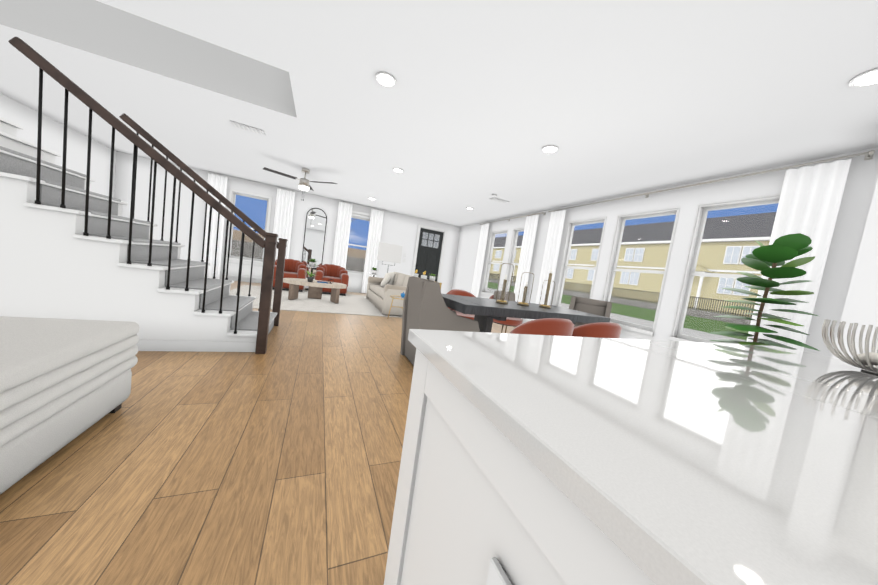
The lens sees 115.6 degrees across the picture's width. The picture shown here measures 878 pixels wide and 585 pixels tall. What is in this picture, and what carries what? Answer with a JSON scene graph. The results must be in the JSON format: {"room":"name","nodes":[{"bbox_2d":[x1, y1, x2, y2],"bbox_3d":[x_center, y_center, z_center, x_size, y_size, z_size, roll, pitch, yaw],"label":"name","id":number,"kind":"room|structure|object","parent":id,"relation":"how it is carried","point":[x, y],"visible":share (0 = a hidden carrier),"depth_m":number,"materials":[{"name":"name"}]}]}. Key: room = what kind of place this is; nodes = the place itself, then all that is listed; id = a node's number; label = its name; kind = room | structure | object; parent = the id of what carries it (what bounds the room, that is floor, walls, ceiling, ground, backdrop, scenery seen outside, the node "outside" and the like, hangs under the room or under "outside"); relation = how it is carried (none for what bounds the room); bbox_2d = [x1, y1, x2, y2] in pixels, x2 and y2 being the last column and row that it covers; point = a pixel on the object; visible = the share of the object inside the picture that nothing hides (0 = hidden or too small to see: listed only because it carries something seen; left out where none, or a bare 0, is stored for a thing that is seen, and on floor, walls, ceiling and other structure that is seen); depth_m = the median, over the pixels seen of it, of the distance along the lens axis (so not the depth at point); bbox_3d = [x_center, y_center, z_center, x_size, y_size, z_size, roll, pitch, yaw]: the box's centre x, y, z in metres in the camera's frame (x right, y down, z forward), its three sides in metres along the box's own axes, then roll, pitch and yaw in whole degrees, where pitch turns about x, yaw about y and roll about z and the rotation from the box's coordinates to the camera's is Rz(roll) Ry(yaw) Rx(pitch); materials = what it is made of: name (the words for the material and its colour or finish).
{"room":"dining room and kitchen","nodes":[
{"label":"dining room and kitchen","id":0,"kind":"room"},
{"bbox_2d":[0,93,115,197],"bbox_3d":[-5.111,-1.062,0.315,0.160,2.750,13.560,6,5,-24],"label":"wall","id":1,"kind":"structure","parent":0,"point":[18,113],"depth_m":5.23,"materials":[{"name":"white paint"}]},
{"bbox_2d":[0,281,514,584],"bbox_3d":[-1.131,0.797,2.367,9.420,0.120,13.720,6,5,-24],"label":"floor","id":2,"kind":"structure","parent":0,"point":[278,462],"depth_m":1.28,"materials":[{"name":"brown wood"}]},
{"bbox_2d":[0,316,138,493],"bbox_3d":[-2.116,0.438,1.029,1.060,0.521,0.980,6,5,-24],"label":"ottoman","id":3,"kind":"object","parent":2,"relation":"on","point":[63,382],"visible":1,"depth_m":1.20,"materials":[{"name":"beige fabric"}]},
{"bbox_2d":[0,37,287,353],"bbox_3d":[-3.488,-0.957,2.483,3.732,2.660,1.259,6,5,-24],"label":"staircase","id":4,"kind":"structure","parent":2,"relation":"on","point":[72,246],"depth_m":2.37,"materials":[{"name":"white"}]},
{"bbox_2d":[305,259,316,289],"bbox_3d":[-3.660,-0.519,7.922,0.340,0.894,0.340,6,5,-24],"label":"plant stand","id":5,"kind":"object","parent":2,"relation":"on","point":[312,263],"visible":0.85,"depth_m":7.85,"materials":[{"name":"white ceramic"}]},
{"bbox_2d":[230,285,402,317],"bbox_3d":[-2.761,0.173,6.446,3.600,0.011,2.970,6,5,-24],"label":"area rug","id":6,"kind":"object","parent":2,"relation":"on","point":[355,304],"visible":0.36,"depth_m":5.92,"materials":[{"name":"white carpet"}]},
{"bbox_2d":[273,259,306,291],"bbox_3d":[-4.015,-0.491,7.378,0.860,0.800,0.829,6,5,-24],"label":"armchair","id":7,"kind":"object","parent":6,"relation":"on","point":[293,268],"visible":0.4,"depth_m":7.24,"materials":[{"name":"red fabric"}]},
{"bbox_2d":[283,271,346,303],"bbox_3d":[-2.788,-0.156,6.262,1.320,0.658,0.840,6,5,-24],"label":"coffee table","id":8,"kind":"object","parent":6,"relation":"on","point":[316,287],"visible":1,"depth_m":6.11,"materials":[{"name":"brown wood"}]},
{"bbox_2d":[315,264,348,295],"bbox_3d":[-3.033,-0.386,7.814,0.860,0.800,0.829,6,5,-24],"label":"armchair","id":9,"kind":"object","parent":6,"relation":"on","point":[335,273],"visible":0.62,"depth_m":7.65,"materials":[{"name":"red fabric"}]},
{"bbox_2d":[366,272,414,315],"bbox_3d":[-1.123,-0.062,6.835,0.950,0.852,2.350,6,5,-24],"label":"sofa","id":10,"kind":"object","parent":6,"relation":"on","point":[380,292],"visible":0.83,"depth_m":6.27,"materials":[{"name":"beige fabric"}]},
{"bbox_2d":[369,267,379,276],"bbox_3d":[-2.050,-0.344,8.613,0.340,0.894,0.340,6,5,-24],"label":"plant stand","id":11,"kind":"object","parent":2,"relation":"on","point":[374,271],"visible":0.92,"depth_m":8.53,"materials":[{"name":"white ceramic"}]},
{"bbox_2d":[377,242,402,272],"bbox_3d":[-1.622,-0.692,8.748,0.760,1.679,0.300,6,5,-24],"label":"floor lamp","id":12,"kind":"object","parent":2,"relation":"on","point":[387,252],"visible":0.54,"depth_m":8.68,"materials":[{"name":"white fabric"}]},
{"bbox_2d":[387,292,404,318],"bbox_3d":[-0.721,0.269,5.338,0.484,0.571,0.491,6,5,-24],"label":"side table","id":13,"kind":"object","parent":2,"relation":"on","point":[402,295],"visible":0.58,"depth_m":5.30,"materials":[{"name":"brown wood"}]},
{"bbox_2d":[413,270,441,288],"bbox_3d":[-0.478,-0.059,7.078,0.340,1.016,1.800,6,5,-24],"label":"console table","id":14,"kind":"object","parent":2,"relation":"on","point":[432,277],"visible":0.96,"depth_m":6.85,"materials":[{"name":"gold metal"}]},
{"bbox_2d":[401,276,479,365],"bbox_3d":[0.002,0.341,3.183,0.730,0.949,0.600,6,5,-24],"label":"chair","id":15,"kind":"object","parent":2,"relation":"on","point":[425,307],"visible":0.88,"depth_m":2.90,"materials":[{"name":"grey fabric"}]},
{"bbox_2d":[446,289,475,319],"bbox_3d":[0.366,0.386,4.295,0.644,0.814,0.593,6,5,-24],"label":"dining chair","id":16,"kind":"object","parent":2,"relation":"on","point":[460,293],"visible":0.31,"depth_m":4.42,"materials":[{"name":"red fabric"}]},
{"bbox_2d":[489,290,522,332],"bbox_3d":[1.099,0.429,4.615,0.644,0.885,0.593,6,5,-24],"label":"dining chair","id":17,"kind":"object","parent":2,"relation":"on","point":[513,322],"visible":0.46,"depth_m":4.49,"materials":[{"name":"red fabric"}]},
{"bbox_2d":[442,294,609,332],"bbox_3d":[1.013,0.548,3.639,2.180,0.776,0.950,6,5,-24],"label":"dining table","id":18,"kind":"object","parent":2,"relation":"on","point":[485,311],"visible":0.38,"depth_m":3.22,"materials":[{"name":"black wood"}]},
{"bbox_2d":[496,263,513,303],"bbox_3d":[0.823,-0.114,3.459,0.150,0.503,0.150,6,5,-24],"label":"lantern","id":19,"kind":"object","parent":18,"relation":"on","point":[501,301],"visible":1,"depth_m":3.45,"materials":[{"name":"gold metal"}]},
{"bbox_2d":[517,272,533,305],"bbox_3d":[1.133,-0.046,3.612,0.150,0.433,0.150,6,5,-24],"label":"lantern","id":20,"kind":"object","parent":18,"relation":"on","point":[523,302],"visible":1,"depth_m":3.60,"materials":[{"name":"gold metal"}]},
{"bbox_2d":[539,269,554,308],"bbox_3d":[1.480,-0.056,3.749,0.150,0.530,0.150,6,5,-24],"label":"lantern","id":21,"kind":"object","parent":18,"relation":"on","point":[544,305],"visible":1,"depth_m":3.74,"materials":[{"name":"gold metal"}]},
{"bbox_2d":[384,337,675,584],"bbox_3d":[1.105,0.747,0.591,2.182,0.886,1.273,6,5,-24],"label":"kitchen island","id":22,"kind":"object","parent":2,"relation":"on","point":[528,459],"depth_m":0.39,"materials":[{"name":"white wood"},{"name":"white painted wood"}]},
{"bbox_2d":[408,329,877,584],"bbox_3d":[0.511,0.224,0.275,0.750,0.030,1.270,6,5,-24],"label":"island countertop","id":23,"kind":"structure","parent":22,"relation":"on","point":[717,477],"depth_m":0.30,"materials":[{"name":"white stone"}]},
{"bbox_2d":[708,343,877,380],"bbox_3d":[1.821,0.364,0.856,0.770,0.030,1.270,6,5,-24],"label":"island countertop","id":24,"kind":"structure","parent":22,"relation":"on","point":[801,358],"depth_m":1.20,"materials":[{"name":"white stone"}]},
{"bbox_2d":[822,319,877,373],"bbox_3d":[1.731,0.228,1.055,0.338,0.181,0.337,6,5,-24],"label":"decorative bowl","id":25,"kind":"object","parent":24,"relation":"on","point":[867,360],"visible":1,"depth_m":1.10,"materials":[{"name":"silver metal"}]},
{"bbox_2d":[510,318,574,335],"bbox_3d":[0.906,0.593,2.655,0.644,0.814,0.593,6,5,-24],"label":"dining chair","id":26,"kind":"object","parent":2,"relation":"on","point":[555,326],"visible":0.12,"depth_m":2.36,"materials":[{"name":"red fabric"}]},
{"bbox_2d":[569,296,611,326],"bbox_3d":[2.347,0.575,4.439,0.600,0.949,0.730,11,5,31],"label":"chair","id":27,"kind":"object","parent":2,"relation":"on","point":[595,307],"visible":0.27,"depth_m":4.61,"materials":[{"name":"grey fabric"}]},
{"bbox_2d":[572,322,621,337],"bbox_3d":[1.507,0.658,2.921,0.644,0.814,0.593,6,5,-24],"label":"dining chair","id":28,"kind":"object","parent":2,"relation":"on","point":[604,330],"visible":0.21,"depth_m":2.62,"materials":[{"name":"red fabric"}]},
{"bbox_2d":[709,233,819,350],"bbox_3d":[3.135,0.374,2.706,0.788,1.859,0.768,6,5,-24],"label":"plant","id":29,"kind":"object","parent":2,"relation":"on","point":[780,251],"visible":0.71,"depth_m":2.61,"materials":[{"name":"green plant"}]},
{"bbox_2d":[114,151,460,293],"bbox_3d":[-3.575,-1.487,8.437,9.420,2.750,0.160,6,5,-24],"label":"wall","id":30,"kind":"structure","parent":0,"point":[399,229],"depth_m":7.47,"materials":[{"name":"white paint"}]},
{"bbox_2d":[222,188,271,279],"bbox_3d":[-5.287,-1.575,7.671,0.990,2.338,0.198,6,5,-24],"label":"window","id":31,"kind":"structure","parent":30,"relation":"in","point":[233,267],"depth_m":7.64,"materials":[{"name":"white"}]},
{"bbox_2d":[220,275,360,292],"bbox_3d":[-4.450,-0.251,8.140,7.450,0.110,0.015,6,5,-24],"label":"baseboard","id":32,"kind":"structure","parent":30,"relation":"attached to","point":[259,281],"depth_m":7.77,"materials":[{"name":"white wood"}]},
{"bbox_2d":[302,208,326,278],"bbox_3d":[-3.732,-1.464,8.264,0.561,2.093,0.024,6,5,-24],"label":"arched mirror","id":33,"kind":"object","parent":30,"relation":"attached to","point":[315,232],"visible":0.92,"depth_m":8.25,"materials":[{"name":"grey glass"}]},
{"bbox_2d":[347,213,369,289],"bbox_3d":[-2.648,-1.292,8.840,0.990,2.338,0.198,6,5,-24],"label":"window","id":34,"kind":"structure","parent":30,"relation":"in","point":[355,279],"depth_m":8.84,"materials":[{"name":"white"}]},
{"bbox_2d":[352,210,370,215],"bbox_3d":[-2.443,-2.484,8.665,0.910,0.080,0.048,6,5,-24],"label":"window blind","id":35,"kind":"object","parent":34,"relation":"attached to","point":[360,213],"visible":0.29,"depth_m":8.65,"materials":[{"name":"white fabric"}]},
{"bbox_2d":[411,224,446,281],"bbox_3d":[-0.411,-1.046,9.833,1.110,2.550,0.195,6,5,-24],"label":"front door","id":36,"kind":"structure","parent":30,"relation":"in","point":[427,259],"depth_m":9.78,"materials":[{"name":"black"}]},
{"bbox_2d":[0,0,877,226],"bbox_3d":[-0.728,-2.036,2.142,9.420,0.120,13.720,6,5,-24],"label":"ceiling","id":37,"kind":"structure","parent":0,"point":[478,104],"depth_m":2.60,"materials":[{"name":"white paint"}]},
{"bbox_2d":[0,0,294,106],"bbox_3d":[-3.328,-3.776,2.156,4.360,2.579,1.180,6,5,-24],"label":"ceiling opening","id":38,"kind":"object","parent":37,"relation":"in","point":[100,22],"depth_m":2.97,"materials":[{"name":"grey paint"}]},
{"bbox_2d":[230,120,264,134],"bbox_3d":[-2.765,-2.399,4.014,0.394,0.030,0.216,6,5,-24],"label":"ceiling vent","id":39,"kind":"object","parent":37,"relation":"in","point":[248,128],"depth_m":4.05,"materials":[{"name":"white metal"}]},
{"bbox_2d":[203,171,297,278],"bbox_3d":[-5.151,-1.647,7.542,2.080,2.733,0.060,6,5,-24],"label":"window curtains","id":40,"kind":"object","parent":37,"relation":"hanging from","point":[284,208],"visible":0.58,"depth_m":7.34,"materials":[{"name":"white fabric"}]},
{"bbox_2d":[263,167,336,200],"bbox_3d":[-2.878,-2.247,5.821,1.325,0.642,1.241,6,5,-24],"label":"ceiling fan","id":41,"kind":"object","parent":37,"relation":"hanging from","point":[304,185],"visible":1,"depth_m":5.64,"materials":[{"name":"silver metal"}]},
{"bbox_2d":[332,200,385,292],"bbox_3d":[-2.562,-1.369,8.689,1.470,2.733,0.060,6,5,-24],"label":"window curtains","id":42,"kind":"object","parent":37,"relation":"hanging from","point":[344,216],"visible":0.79,"depth_m":8.61,"materials":[{"name":"white fabric"}]},
{"bbox_2d":[375,72,395,86],"bbox_3d":[-0.492,-1.966,2.560,0.189,0.017,0.189,10,5,27],"label":"recessed light","id":43,"kind":"object","parent":37,"relation":"in","point":[385,79],"depth_m":2.54,"materials":[{"name":"white"}]},
{"bbox_2d":[393,168,403,172],"bbox_3d":[-0.733,-2.192,4.970,0.189,0.017,0.189,6,5,-30],"label":"recessed light","id":44,"kind":"object","parent":37,"relation":"in","point":[394,169],"depth_m":4.94,"materials":[{"name":"white"}]},
{"bbox_2d":[490,194,508,203],"bbox_3d":[1.261,-1.964,5.767,0.545,0.030,0.390,6,5,-24],"label":"ceiling vent","id":45,"kind":"object","parent":37,"relation":"in","point":[494,195],"depth_m":5.91,"materials":[{"name":"white metal"}]},
{"bbox_2d":[542,145,557,152],"bbox_3d":[1.371,-1.769,3.418,0.189,0.017,0.189,6,5,-30],"label":"recessed light","id":46,"kind":"object","parent":37,"relation":"in","point":[548,148],"depth_m":3.39,"materials":[{"name":"white"}]},
{"bbox_2d":[849,68,877,86],"bbox_3d":[2.883,-1.427,1.832,0.189,0.017,0.189,10,5,27],"label":"recessed light","id":47,"kind":"object","parent":37,"relation":"in","point":[863,79],"depth_m":1.85,"materials":[{"name":"white"}]},
{"bbox_2d":[452,148,877,356],"bbox_3d":[3.315,-0.157,4.048,0.160,2.750,13.560,6,5,-24],"label":"wall","id":48,"kind":"structure","parent":0,"point":[855,205],"depth_m":3.82,"materials":[{"name":"white paint"}]},
{"bbox_2d":[480,229,507,297],"bbox_3d":[1.629,-0.790,7.964,0.195,1.952,0.844,6,5,-24],"label":"window","id":49,"kind":"structure","parent":48,"relation":"in","point":[484,292],"depth_m":8.26,"materials":[{"name":"white"}]},
{"bbox_2d":[471,212,545,318],"bbox_3d":[1.655,-0.659,7.555,0.128,2.695,2.696,6,5,-24],"label":"curtains","id":50,"kind":"object","parent":48,"relation":"attached to","point":[527,247],"visible":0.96,"depth_m":6.70,"materials":[{"name":"white fabric"}]},
{"bbox_2d":[505,227,524,291],"bbox_3d":[2.042,-0.655,6.998,0.195,1.952,0.844,6,5,-24],"label":"window","id":51,"kind":"structure","parent":48,"relation":"in","point":[512,253],"depth_m":7.31,"materials":[{"name":"white"}]},
{"bbox_2d":[553,217,605,306],"bbox_3d":[2.731,-0.429,5.389,0.195,1.952,0.834,6,5,-24],"label":"window","id":52,"kind":"structure","parent":48,"relation":"in","point":[571,225],"depth_m":5.66,"materials":[{"name":"white"}]},
{"bbox_2d":[602,207,679,339],"bbox_3d":[3.148,-0.292,4.413,0.195,1.952,0.894,6,5,-24],"label":"window","id":53,"kind":"structure","parent":48,"relation":"in","point":[645,332],"depth_m":4.41,"materials":[{"name":"white"}]},
{"bbox_2d":[533,150,874,351],"bbox_3d":[3.008,-0.215,4.391,0.128,2.695,3.916,6,5,-24],"label":"curtains","id":54,"kind":"object","parent":48,"relation":"attached to","point":[810,201],"visible":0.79,"depth_m":2.83,"materials":[{"name":"white fabric"}]},
{"bbox_2d":[668,194,780,343],"bbox_3d":[3.570,-0.153,3.428,0.195,1.952,0.854,6,5,-24],"label":"window","id":55,"kind":"structure","parent":48,"relation":"in","point":[690,273],"depth_m":3.71,"materials":[{"name":"white"}]},
{"bbox_2d":[831,179,877,359],"bbox_3d":[3.652,0.030,2.299,0.600,2.750,0.180,6,5,-24],"label":"wall","id":56,"kind":"structure","parent":0,"point":[861,306],"depth_m":2.20,"materials":[{"name":"white paint"}]},
{"label":"outside","id":57,"kind":"structure","parent":0,"visible":0},
{"bbox_2d":[231,219,439,271],"bbox_3d":[-21.830,-9.153,32.028,46.200,9.950,59.010,6,5,-24],"label":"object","id":58,"kind":"structure","parent":57,"point":[352,263],"depth_m":17.56,"materials":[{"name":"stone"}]},
{"bbox_2d":[487,212,775,343],"bbox_3d":[16.126,-4.221,31.969,44.810,11.000,110.000,6,5,-24],"label":"outside view","id":59,"kind":"structure","parent":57,"point":[717,238],"depth_m":29.19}
]}

